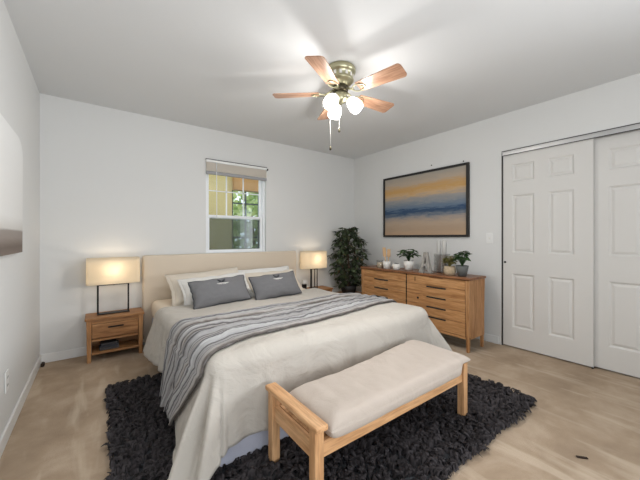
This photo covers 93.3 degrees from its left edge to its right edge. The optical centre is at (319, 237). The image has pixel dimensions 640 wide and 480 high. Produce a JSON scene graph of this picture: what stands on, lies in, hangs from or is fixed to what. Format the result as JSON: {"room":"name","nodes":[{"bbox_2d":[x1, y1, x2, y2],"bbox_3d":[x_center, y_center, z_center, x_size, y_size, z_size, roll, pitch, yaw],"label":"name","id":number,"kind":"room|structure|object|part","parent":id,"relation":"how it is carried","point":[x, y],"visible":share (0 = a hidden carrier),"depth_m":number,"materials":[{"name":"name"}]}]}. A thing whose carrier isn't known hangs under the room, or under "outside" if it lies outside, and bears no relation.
{"room":"bedroom","nodes":[
{"label":"bedroom","id":0,"kind":"room"},
{"bbox_2d":[0,0,39,436],"bbox_3d":[-1.027,-0.080,0.617,0.100,2.440,5.415,0,0,-37],"label":"wall","id":1,"kind":"structure","parent":0,"point":[19,92],"depth_m":2.03,"materials":[{"name":"white paint"}]},
{"bbox_2d":[5,369,8,392],"bbox_3d":[-1.766,0.810,1.703,0.008,0.114,0.070,0,0,-37],"label":"power outlet","id":2,"kind":"object","parent":1,"relation":"attached to","point":[7,371],"visible":1,"depth_m":1.70,"materials":[{"name":"white paint"}]},
{"bbox_2d":[0,113,22,255],"bbox_3d":[-1.581,-0.258,1.473,0.028,0.704,1.150,0,0,-37],"label":"canvas","id":3,"kind":"object","parent":1,"relation":"attached to","point":[11,154],"visible":1,"depth_m":1.66,"materials":[{"name":"fabric"}]},
{"bbox_2d":[0,355,40,457],"bbox_3d":[-0.972,1.099,0.637,0.013,0.082,5.182,0,0,-37],"label":"baseboard","id":4,"kind":"structure","parent":1,"relation":"attached to","point":[4,438],"depth_m":1.91,"materials":[{"name":"white paint"}]},
{"bbox_2d":[40,93,353,354],"bbox_3d":[-0.974,-0.080,3.953,3.962,2.440,0.120,0,0,-37],"label":"wall","id":5,"kind":"structure","parent":0,"point":[114,182],"depth_m":3.17,"materials":[{"name":"white paint"}]},
{"bbox_2d":[41,342,144,362],"bbox_3d":[-0.980,1.099,3.866,3.849,0.082,0.013,0,0,-37],"label":"baseboard","id":6,"kind":"structure","parent":5,"relation":"attached to","point":[72,353],"depth_m":2.82,"materials":[{"name":"white paint"}]},
{"bbox_2d":[206,174,267,252],"bbox_3d":[-1.070,-0.349,3.866,0.826,1.112,0.135,0,0,-37],"label":"window","id":7,"kind":"structure","parent":5,"relation":"in","point":[261,218],"depth_m":3.96,"materials":[{"name":"white plastic"}]},
{"bbox_3d":[-1.100,-0.556,3.907,0.730,0.642,0.022,0,0,-37],"label":"sash","id":8,"kind":"part","parent":7,"relation":"part of","materials":[{"name":"white plastic"}]},
{"bbox_3d":[-1.085,-0.046,3.886,0.730,0.458,0.022,0,0,-37],"label":"sash","id":9,"kind":"part","parent":7,"relation":"part of","materials":[{"name":"white plastic"}]},
{"bbox_2d":[206,158,267,216],"bbox_3d":[-1.023,-0.586,3.813,0.813,0.692,0.047,0,0,-37],"label":"window blind","id":10,"kind":"object","parent":7,"relation":"attached to","point":[213,167],"visible":1,"depth_m":3.77,"materials":[{"name":"white paint"}]},
{"bbox_3d":[-1.033,-0.770,3.810,0.782,0.035,0.032,0,0,-37],"label":"rail","id":11,"kind":"part","parent":10,"relation":"part of","materials":[{"name":"grey plastic"}]},
{"bbox_2d":[209,174,258,249],"bbox_3d":[-1.378,-0.360,6.387,3.800,3.800,0.100,0,0,-37],"label":"wall","id":12,"kind":"structure","parent":0,"point":[220,230],"depth_m":5.90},
{"bbox_2d":[232,190,258,248],"bbox_3d":[-1.059,-0.003,6.617,1.813,1.885,0.030,0,0,-37],"label":"window","id":13,"kind":"structure","parent":12,"relation":"in","point":[245,203],"depth_m":6.24,"materials":[{"name":"grey"}]},
{"bbox_2d":[233,177,258,191],"bbox_3d":[-0.757,-1.127,6.723,2.403,0.355,0.099,0,0,-37],"label":"trim","id":14,"kind":"structure","parent":12,"relation":"attached to","point":[250,185],"depth_m":6.12,"materials":[{"name":"wood"}]},
{"bbox_2d":[0,332,639,479],"bbox_3d":[0.846,1.180,1.963,4.712,0.080,5.345,0,0,-37],"label":"floor","id":15,"kind":"structure","parent":0,"point":[58,433],"depth_m":1.86,"materials":[{"name":"carpet"}]},
{"bbox_2d":[85,307,143,363],"bbox_3d":[-1.990,0.938,2.936,0.464,0.405,0.262,0,0,-37],"label":"nightstand","id":16,"kind":"object","parent":15,"relation":"on","point":[126,327],"visible":0.99,"depth_m":2.86,"materials":[{"name":"brown wood"}]},
{"bbox_3d":[-2.093,0.949,2.736,0.040,0.382,0.040,0,0,-37],"label":"leg","id":17,"kind":"part","parent":16,"relation":"part of","materials":[{"name":"brown wood"}]},
{"bbox_2d":[99,345,118,350],"bbox_3d":[-2.014,1.040,2.883,0.151,0.022,0.121,0,0,-39],"label":"book","id":18,"kind":"object","parent":16,"relation":"on","point":[117,346],"visible":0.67,"depth_m":2.83,"materials":[{"name":"grey paper"}]},
{"bbox_2d":[100,340,118,347],"bbox_3d":[-2.012,1.019,2.888,0.146,0.020,0.116,0,0,-33],"label":"book","id":19,"kind":"object","parent":18,"relation":"on","point":[117,343],"visible":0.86,"depth_m":2.85,"materials":[{"name":"grey paper"}]},
{"bbox_2d":[100,338,117,345],"bbox_3d":[-2.018,1.000,2.887,0.126,0.018,0.101,0,0,-41],"label":"book","id":20,"kind":"object","parent":19,"relation":"on","point":[110,341],"visible":1,"depth_m":2.87,"materials":[{"name":"grey paper"}]},
{"bbox_2d":[86,257,139,315],"bbox_3d":[-2.006,0.468,2.938,0.428,0.535,0.200,0,0,-37],"label":"table lamp","id":21,"kind":"object","parent":16,"relation":"on","point":[110,270],"visible":1,"depth_m":2.86,"materials":[{"name":"beige fabric"}]},
{"bbox_3d":[-2.006,0.322,2.938,0.428,0.243,0.200,0,0,-37],"label":"lamp shade","id":22,"kind":"part","parent":21,"relation":"part of","materials":[{"name":"beige fabric"}]},
{"bbox_3d":[-2.010,0.588,2.936,0.258,0.275,0.070,0,0,-37],"label":"frame","id":23,"kind":"part","parent":21,"relation":"part of","materials":[{"name":"black metal"}]},
{"bbox_3d":[-2.057,0.914,3.026,0.364,0.312,0.012,0,0,-37],"label":"panel","id":24,"kind":"part","parent":16,"relation":"part of","materials":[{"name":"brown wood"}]},
{"bbox_2d":[92,339,137,354],"bbox_3d":[-1.988,1.062,2.933,0.364,0.020,0.220,0,0,-37],"label":"shelf","id":25,"kind":"object","parent":16,"relation":"attached to","point":[123,343],"depth_m":2.92,"materials":[{"name":"brown wood"}]},
{"bbox_3d":[-1.929,0.940,2.854,0.364,0.020,0.026,0,0,-37],"label":"rail","id":26,"kind":"part","parent":16,"relation":"part of","materials":[{"name":"brown wood"}]},
{"bbox_3d":[-1.929,0.774,2.854,0.364,0.032,0.026,0,0,-37],"label":"rail","id":27,"kind":"part","parent":16,"relation":"part of","materials":[{"name":"brown wood"}]},
{"bbox_3d":[-1.985,0.860,2.930,0.360,0.132,0.218,0,0,-37],"label":"drawer","id":28,"kind":"part","parent":16,"relation":"part of","materials":[{"name":"brown wood"}]},
{"bbox_3d":[-1.769,0.949,2.977,0.040,0.382,0.040,0,0,-37],"label":"leg","id":29,"kind":"part","parent":16,"relation":"part of","materials":[{"name":"brown wood"}]},
{"bbox_2d":[101,373,536,479],"bbox_3d":[-0.044,1.119,2.170,2.497,0.042,2.095,0,0,-37],"label":"area rug","id":30,"kind":"object","parent":15,"relation":"on","point":[429,441],"visible":0.38,"depth_m":1.64,"materials":[{"name":"black carpet"}]},
{"bbox_2d":[142,251,304,466],"bbox_3d":[-0.465,0.658,2.858,1.876,0.937,2.213,0,0,-37],"label":"bed","id":31,"kind":"object","parent":30,"relation":"on","point":[156,292],"visible":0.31,"depth_m":3.24,"materials":[{"name":"fabric"}]},
{"bbox_2d":[165,267,238,305],"bbox_3d":[-1.186,0.508,3.207,0.786,0.317,0.329,0,0,-37],"label":"bed pillow","id":32,"kind":"object","parent":31,"relation":"on","point":[177,295],"visible":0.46,"depth_m":3.10,"materials":[{"name":"beige fabric"}]},
{"bbox_3d":[-1.101,0.645,3.715,1.876,0.910,0.078,0,0,-37],"label":"headboard","id":33,"kind":"part","parent":31,"relation":"part of","materials":[{"name":"fabric"}]},
{"bbox_3d":[-0.459,0.748,2.846,1.735,0.185,2.078,0,0,-37],"label":"mattress","id":34,"kind":"part","parent":31,"relation":"part of","materials":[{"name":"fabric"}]},
{"bbox_2d":[238,266,288,272],"bbox_3d":[-0.623,0.508,3.621,0.749,0.275,0.299,0,0,-37],"label":"bed pillow","id":35,"kind":"object","parent":31,"relation":"on","point":[282,268],"visible":0.2,"depth_m":3.65,"materials":[{"name":"white fabric"}]},
{"bbox_2d":[143,288,451,479],"bbox_3d":[-0.275,0.841,2.508,2.259,0.535,1.850,0,0,-37],"label":"duvet","id":36,"kind":"object","parent":31,"relation":"on","point":[228,404],"visible":0.51,"depth_m":1.69,"materials":[{"name":"fabric"}]},
{"bbox_2d":[177,271,254,304],"bbox_3d":[-1.050,0.523,3.086,0.713,0.282,0.270,0,0,-35],"label":"bed pillow","id":37,"kind":"object","parent":36,"relation":"on","point":[187,295],"visible":0.38,"depth_m":3.01,"materials":[{"name":"white fabric"}]},
{"bbox_2d":[187,275,251,309],"bbox_3d":[-0.943,0.511,2.871,0.552,0.258,0.199,0,0,-41],"label":"lumbar cushion","id":38,"kind":"object","parent":36,"relation":"on","point":[212,292],"visible":0.99,"depth_m":2.80,"materials":[{"name":"grey fabric"}]},
{"bbox_2d":[245,269,303,296],"bbox_3d":[-0.531,0.521,3.471,0.700,0.245,0.268,0,0,-38],"label":"bed pillow","id":39,"kind":"object","parent":36,"relation":"on","point":[247,275],"visible":0.25,"depth_m":3.45,"materials":[{"name":"beige fabric"}]},
{"bbox_2d":[248,271,301,299],"bbox_3d":[-0.467,0.508,3.202,0.564,0.262,0.196,0,0,-35],"label":"lumbar cushion","id":40,"kind":"object","parent":36,"relation":"on","point":[269,286],"visible":1,"depth_m":3.13,"materials":[{"name":"grey fabric"}]},
{"bbox_2d":[159,293,396,425],"bbox_3d":[-0.124,0.795,2.363,2.005,0.515,0.778,0,0,-41],"label":"throw blanket","id":41,"kind":"object","parent":36,"relation":"on","point":[190,343],"visible":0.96,"depth_m":1.90,"materials":[{"name":"grey fabric"}]},
{"bbox_2d":[265,362,466,479],"bbox_3d":[0.332,0.940,1.716,1.192,0.376,0.450,0,0,-37],"label":"bench","id":42,"kind":"object","parent":30,"relation":"on","point":[285,411],"visible":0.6,"depth_m":1.40,"materials":[{"name":"brown wood"}]},
{"bbox_3d":[-0.232,0.952,1.525,0.045,0.352,0.045,0,0,-37],"label":"leg","id":43,"kind":"part","parent":42,"relation":"part of","materials":[{"name":"brown wood"}]},
{"bbox_3d":[-0.123,0.875,1.378,0.022,0.075,0.320,0,0,-37],"label":"panel","id":44,"kind":"part","parent":42,"relation":"part of","materials":[{"name":"brown wood"}]},
{"bbox_3d":[-0.123,0.764,1.378,0.060,0.024,0.450,0,0,-37],"label":"rail","id":45,"kind":"part","parent":42,"relation":"part of","materials":[{"name":"brown wood"}]},
{"bbox_3d":[-0.014,0.952,1.232,0.045,0.352,0.045,0,0,-37],"label":"leg","id":46,"kind":"part","parent":42,"relation":"part of","materials":[{"name":"brown wood"}]},
{"bbox_2d":[290,340,469,437],"bbox_3d":[0.370,0.794,1.733,1.125,0.125,0.439,0,0,-37],"label":"bench cushion","id":47,"kind":"object","parent":42,"relation":"on","point":[349,399],"visible":0.97,"depth_m":1.55,"materials":[{"name":"fabric"}]},
{"bbox_3d":[0.443,0.872,1.572,1.095,0.068,0.022,0,0,-37],"label":"rail","id":48,"kind":"part","parent":42,"relation":"part of","materials":[{"name":"brown wood"}]},
{"bbox_3d":[0.901,0.952,1.911,0.045,0.352,0.045,0,0,-37],"label":"leg","id":49,"kind":"part","parent":42,"relation":"part of","materials":[{"name":"brown wood"}]},
{"bbox_2d":[307,286,332,291],"bbox_3d":[-0.069,0.938,4.363,0.464,0.405,0.262,0,0,-37],"label":"nightstand","id":50,"kind":"object","parent":15,"relation":"on","point":[326,288],"visible":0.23,"depth_m":4.38,"materials":[{"name":"brown wood"}]},
{"bbox_2d":[302,280,306,288],"bbox_3d":[-0.219,0.662,4.196,0.064,0.145,0.044,0,0,-37],"label":"clock","id":51,"kind":"object","parent":50,"relation":"on","point":[304,282],"visible":0.78,"depth_m":4.18,"materials":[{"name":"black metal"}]},
{"bbox_2d":[300,251,326,287],"bbox_3d":[-0.091,0.468,4.359,0.428,0.535,0.200,0,0,-37],"label":"table lamp","id":52,"kind":"object","parent":50,"relation":"on","point":[310,260],"visible":0.96,"depth_m":4.27,"materials":[{"name":"beige fabric"}]},
{"bbox_3d":[-0.091,0.322,4.359,0.428,0.243,0.200,0,0,-37],"label":"lamp shade","id":53,"kind":"part","parent":52,"relation":"part of","materials":[{"name":"beige fabric"}]},
{"bbox_3d":[-0.094,0.588,4.357,0.098,0.275,0.070,0,0,-37],"label":"frame","id":54,"kind":"part","parent":52,"relation":"part of","materials":[{"name":"black metal"}]},
{"bbox_2d":[360,265,485,352],"bbox_3d":[1.139,0.770,3.643,0.337,0.740,1.517,0,0,-37],"label":"dresser","id":55,"kind":"object","parent":15,"relation":"on","point":[454,304],"visible":0.83,"depth_m":3.20,"materials":[{"name":"brown wood"}]},
{"bbox_3d":[0.596,0.783,4.151,0.044,0.714,0.044,0,0,-37],"label":"leg","id":56,"kind":"part","parent":55,"relation":"part of","materials":[{"name":"brown wood"}]},
{"bbox_2d":[377,262,382,267],"bbox_3d":[0.788,0.351,3.972,0.087,0.098,0.087,0,0,-37],"label":"candle","id":57,"kind":"object","parent":55,"relation":"on","point":[379,264],"visible":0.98,"depth_m":3.94,"materials":[{"name":"beige wax"}]},
{"bbox_3d":[0.922,0.477,3.927,0.289,0.095,0.700,0,0,-37],"label":"drawer","id":58,"kind":"part","parent":55,"relation":"part of","materials":[{"name":"brown wood"}]},
{"bbox_3d":[0.922,0.583,3.927,0.289,0.109,0.700,0,0,-37],"label":"drawer","id":59,"kind":"part","parent":55,"relation":"part of","materials":[{"name":"brown wood"}]},
{"bbox_3d":[0.922,0.693,3.927,0.289,0.105,0.700,0,0,-37],"label":"drawer","id":60,"kind":"part","parent":55,"relation":"part of","materials":[{"name":"brown wood"}]},
{"bbox_3d":[0.922,0.800,3.927,0.289,0.105,0.700,0,0,-37],"label":"drawer","id":61,"kind":"part","parent":55,"relation":"part of","materials":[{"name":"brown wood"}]},
{"bbox_2d":[382,247,390,268],"bbox_3d":[0.859,0.266,3.876,0.110,0.269,0.110,0,0,8],"label":"pot","id":62,"kind":"object","parent":55,"relation":"on","point":[386,264],"visible":1,"depth_m":3.85,"materials":[{"name":"white ceramic"}]},
{"bbox_3d":[0.859,0.353,3.876,0.110,0.094,0.110,0,0,-37],"label":"pot","id":63,"kind":"part","parent":62,"relation":"part of","materials":[{"name":"white ceramic"}]},
{"bbox_2d":[392,263,400,269],"bbox_3d":[0.939,0.357,3.710,0.100,0.087,0.099,0,0,-37],"label":"ceramic bowl","id":64,"kind":"object","parent":55,"relation":"on","point":[396,266],"visible":0.99,"depth_m":3.67,"materials":[{"name":"white ceramic"}]},
{"bbox_2d":[396,249,421,269],"bbox_3d":[1.074,0.272,3.686,0.279,0.256,0.265,0,0,-3],"label":"potted plant","id":65,"kind":"object","parent":55,"relation":"on","point":[408,264],"visible":1,"depth_m":3.67,"materials":[{"name":"green plant"}]},
{"bbox_3d":[1.087,0.344,3.703,0.127,0.112,0.127,0,0,-37],"label":"pot","id":66,"kind":"part","parent":65,"relation":"part of","materials":[{"name":"white ceramic"}]},
{"bbox_3d":[1.088,0.228,3.691,0.171,0.161,0.167,0,0,-4],"label":"stem","id":67,"kind":"part","parent":65,"relation":"part of","materials":[{"name":"green plant"}]},
{"bbox_2d":[418,252,433,272],"bbox_3d":[1.199,0.284,3.418,0.056,0.232,0.166,0,0,-37],"label":"sculpture","id":68,"kind":"object","parent":55,"relation":"on","point":[425,261],"visible":0.84,"depth_m":3.39,"materials":[{"name":"grey stone"}]},
{"bbox_3d":[1.344,0.477,3.358,0.289,0.095,0.700,0,0,-37],"label":"drawer","id":69,"kind":"part","parent":55,"relation":"part of","materials":[{"name":"brown wood"}]},
{"bbox_3d":[1.344,0.583,3.358,0.289,0.109,0.700,0,0,-37],"label":"drawer","id":70,"kind":"part","parent":55,"relation":"part of","materials":[{"name":"brown wood"}]},
{"bbox_3d":[1.245,0.542,3.248,0.006,0.016,0.230,0,0,-37],"label":"handle","id":71,"kind":"part","parent":55,"relation":"part of","materials":[{"name":"black metal"}]},
{"bbox_3d":[1.245,0.654,3.248,0.006,0.016,0.230,0,0,-37],"label":"handle","id":72,"kind":"part","parent":55,"relation":"part of","materials":[{"name":"black metal"}]},
{"bbox_3d":[1.245,0.762,3.248,0.006,0.016,0.230,0,0,-37],"label":"handle","id":73,"kind":"part","parent":55,"relation":"part of","materials":[{"name":"black"}]},
{"bbox_3d":[1.344,0.693,3.358,0.289,0.105,0.700,0,0,-37],"label":"drawer","id":74,"kind":"part","parent":55,"relation":"part of","materials":[{"name":"brown wood"}]},
{"bbox_3d":[1.344,0.800,3.358,0.289,0.105,0.700,0,0,-37],"label":"drawer","id":75,"kind":"part","parent":55,"relation":"part of","materials":[{"name":"brown wood"}]},
{"bbox_3d":[1.344,0.920,3.358,0.289,0.129,0.700,0,0,-37],"label":"drawer","id":76,"kind":"part","parent":55,"relation":"part of","materials":[{"name":"brown wood"}]},
{"bbox_2d":[441,256,457,275],"bbox_3d":[1.371,0.296,3.209,0.170,0.207,0.172,0,0,-37],"label":"potted plant","id":77,"kind":"object","parent":55,"relation":"on","point":[448,270],"visible":0.97,"depth_m":3.17,"materials":[{"name":"green plant"}]},
{"bbox_3d":[1.027,1.000,3.564,0.022,0.024,1.412,0,0,-37],"label":"rail","id":78,"kind":"part","parent":55,"relation":"part of","materials":[{"name":"brown wood"}]},
{"bbox_2d":[453,251,470,276],"bbox_3d":[1.465,0.269,3.097,0.179,0.263,0.190,0,0,1],"label":"potted plant","id":79,"kind":"object","parent":55,"relation":"on","point":[462,269],"visible":1,"depth_m":3.08,"materials":[{"name":"green plant"}]},
{"bbox_3d":[1.461,0.227,3.106,0.103,0.168,0.103,0,0,12],"label":"stem","id":80,"kind":"part","parent":79,"relation":"part of","materials":[{"name":"green plant"}]},
{"bbox_3d":[1.465,0.345,3.111,0.124,0.109,0.124,0,0,-37],"label":"pot","id":81,"kind":"part","parent":79,"relation":"part of","materials":[{"name":"grey ceramic"}]},
{"bbox_3d":[1.463,0.783,2.982,0.044,0.714,0.044,0,0,-37],"label":"leg","id":82,"kind":"part","parent":55,"relation":"part of","materials":[{"name":"brown wood"}]},
{"bbox_3d":[1.589,0.718,3.064,0.285,0.584,0.018,0,0,-37],"label":"panel","id":83,"kind":"part","parent":55,"relation":"part of","materials":[{"name":"brown wood"}]},
{"bbox_3d":[1.687,0.783,3.148,0.044,0.714,0.044,0,0,-37],"label":"leg","id":84,"kind":"part","parent":55,"relation":"part of","materials":[{"name":"brown wood"}]},
{"bbox_3d":[1.382,0.294,3.423,0.181,0.212,0.181,0,0,-37],"label":"glass vase","id":85,"kind":"object","parent":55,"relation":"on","visible":0},
{"bbox_2d":[437,240,440,271],"bbox_3d":[1.355,0.205,3.443,0.048,0.372,0.047,0,0,-37],"label":"taper candle","id":86,"kind":"object","parent":85,"relation":"in","point":[438,241],"visible":1,"depth_m":3.42,"materials":[{"name":"grey wax"}]},
{"bbox_2d":[442,239,446,271],"bbox_3d":[1.400,0.205,3.399,0.048,0.372,0.047,0,0,-37],"label":"taper candle","id":87,"kind":"object","parent":85,"relation":"in","point":[444,242],"visible":0.85,"depth_m":3.38,"materials":[{"name":"grey wax"}]},
{"bbox_3d":[0.431,0.985,4.554,0.340,0.310,0.300,0,0,-37],"label":"plant stand","id":88,"kind":"object","parent":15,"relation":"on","visible":0},
{"bbox_2d":[328,227,369,292],"bbox_3d":[0.443,0.334,4.522,0.703,0.991,0.622,0,0,-37],"label":"ficus plant","id":89,"kind":"object","parent":88,"relation":"on","point":[347,286],"visible":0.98,"depth_m":4.48,"materials":[{"name":"green plant"}]},
{"bbox_3d":[0.431,0.774,4.554,0.250,0.110,0.249,0,0,-37],"label":"pot","id":90,"kind":"part","parent":89,"relation":"part of","materials":[{"name":"black"}]},
{"bbox_2d":[4,0,639,158],"bbox_3d":[0.825,-1.340,1.991,4.712,0.080,5.415,0,0,-37],"label":"ceiling","id":91,"kind":"structure","parent":0,"point":[219,65],"depth_m":2.16,"materials":[{"name":"white paint"}]},
{"bbox_2d":[273,56,406,149],"bbox_3d":[0.184,-0.986,2.341,0.995,0.628,1.016,0,0,-37],"label":"ceiling fan","id":92,"kind":"object","parent":91,"relation":"hanging from","point":[339,75],"visible":1,"depth_m":2.25,"materials":[{"name":"brown wood"}]},
{"bbox_3d":[-0.185,-1.110,2.360,0.357,0.034,0.135,0,0,4],"label":"blade","id":93,"kind":"part","parent":92,"relation":"part of","materials":[{"name":"brown wood"}]},
{"bbox_3d":[0.026,-1.110,2.016,0.135,0.034,0.357,0,0,22],"label":"blade","id":94,"kind":"part","parent":92,"relation":"part of","materials":[{"name":"brown wood"}]},
{"bbox_3d":[0.077,-1.110,2.667,0.135,0.034,0.357,0,0,-14],"label":"blade","id":95,"kind":"part","parent":92,"relation":"part of","materials":[{"name":"brown wood"}]},
{"bbox_3d":[0.099,-0.867,2.333,0.042,0.329,0.004,0,0,0],"label":"pull chain","id":96,"kind":"part","parent":92,"relation":"part of","materials":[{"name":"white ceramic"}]},
{"bbox_3d":[0.084,-1.011,2.247,0.126,0.129,0.108,0,0,-37],"label":"lamp shade","id":97,"kind":"part","parent":92,"relation":"part of","materials":[{"name":"white glass"}]},
{"bbox_3d":[0.120,-1.011,2.441,0.108,0.129,0.126,0,0,-37],"label":"lamp shade","id":98,"kind":"part","parent":92,"relation":"part of","materials":[{"name":"white glass"}]},
{"bbox_3d":[0.272,-1.011,2.313,0.117,0.129,0.118,0,0,-37],"label":"lamp shade","id":99,"kind":"part","parent":92,"relation":"part of","materials":[{"name":"white glass"}]},
{"bbox_3d":[0.450,-1.110,2.513,0.357,0.034,0.135,0,0,-32],"label":"blade","id":100,"kind":"part","parent":92,"relation":"part of","materials":[{"name":"brown wood"}]},
{"bbox_3d":[0.419,-1.110,2.111,0.357,0.034,0.135,0,0,40],"label":"blade","id":101,"kind":"part","parent":92,"relation":"part of","materials":[{"name":"brown wood"}]},
{"bbox_2d":[444,266,455,275],"bbox_3d":[1.379,0.353,3.209,0.124,0.094,0.124,0,0,-37],"label":"basket","id":102,"kind":"object","parent":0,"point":[448,270],"depth_m":3.16,"materials":[{"name":"beige wicker"}]},
{"bbox_2d":[354,73,639,344],"bbox_3d":[2.160,-0.080,2.970,0.100,2.440,5.195,0,0,-37],"label":"wall","id":103,"kind":"structure","parent":0,"point":[616,103],"depth_m":3.35,"materials":[{"name":"white paint"}]},
{"bbox_2d":[383,162,469,236],"bbox_3d":[1.329,-0.433,3.976,0.032,0.860,1.276,0,0,-37],"label":"painting","id":104,"kind":"object","parent":103,"relation":"attached to","point":[433,202],"visible":1,"depth_m":3.87,"materials":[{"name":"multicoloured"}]},
{"bbox_2d":[477,333,498,343],"bbox_3d":[1.237,1.099,4.120,0.013,0.082,2.248,0,0,-37],"label":"baseboard","id":105,"kind":"structure","parent":103,"relation":"attached to","point":[487,337],"depth_m":3.28,"materials":[{"name":"white paint"}]},
{"bbox_2d":[486,233,492,242],"bbox_3d":[1.847,0.010,3.295,0.016,0.114,0.070,0,0,-37],"label":"light switch","id":106,"kind":"object","parent":103,"relation":"attached to","point":[489,236],"visible":1,"depth_m":3.29,"materials":[{"name":"white paint"}]},
{"bbox_2d":[502,156,502,344],"bbox_3d":[1.932,0.126,3.200,0.016,2.029,0.010,0,0,-37],"label":"trim","id":107,"kind":"structure","parent":103,"relation":"attached to","point":[502,156],"depth_m":3.19,"materials":[{"name":"grey wood"}]},
{"bbox_2d":[503,138,594,368],"bbox_3d":[2.168,0.139,2.916,0.052,2.003,0.723,0,0,-37],"label":"door","id":108,"kind":"structure","parent":103,"relation":"in","point":[549,193],"depth_m":2.87,"materials":[{"name":"white paint"}]},
{"bbox_2d":[501,124,639,155],"bbox_3d":[2.401,-0.879,2.631,0.098,0.039,1.483,0,0,-37],"label":"trim","id":109,"kind":"structure","parent":103,"relation":"attached to","point":[636,126],"depth_m":2.70,"materials":[{"name":"silver metal"}]},
{"bbox_2d":[595,130,639,377],"bbox_3d":[2.627,0.133,2.363,0.034,1.991,0.771,0,0,-37],"label":"door","id":110,"kind":"structure","parent":103,"relation":"in","point":[617,156],"depth_m":2.52,"materials":[{"name":"white paint"}]},
{"bbox_3d":[-3.549,1.590,9.816,14.000,0.100,12.005,0,0,-37],"label":"ground","id":111,"kind":"structure","parent":0,"visible":0},
{"bbox_2d":[233,191,257,248],"bbox_3d":[-2.005,-0.238,8.956,2.773,3.568,2.256,0,0,-37],"label":"tree","id":112,"kind":"object","parent":111,"relation":"on","point":[239,225],"visible":0.21,"depth_m":8.44,"materials":[{"name":"green plant"}]}
]}

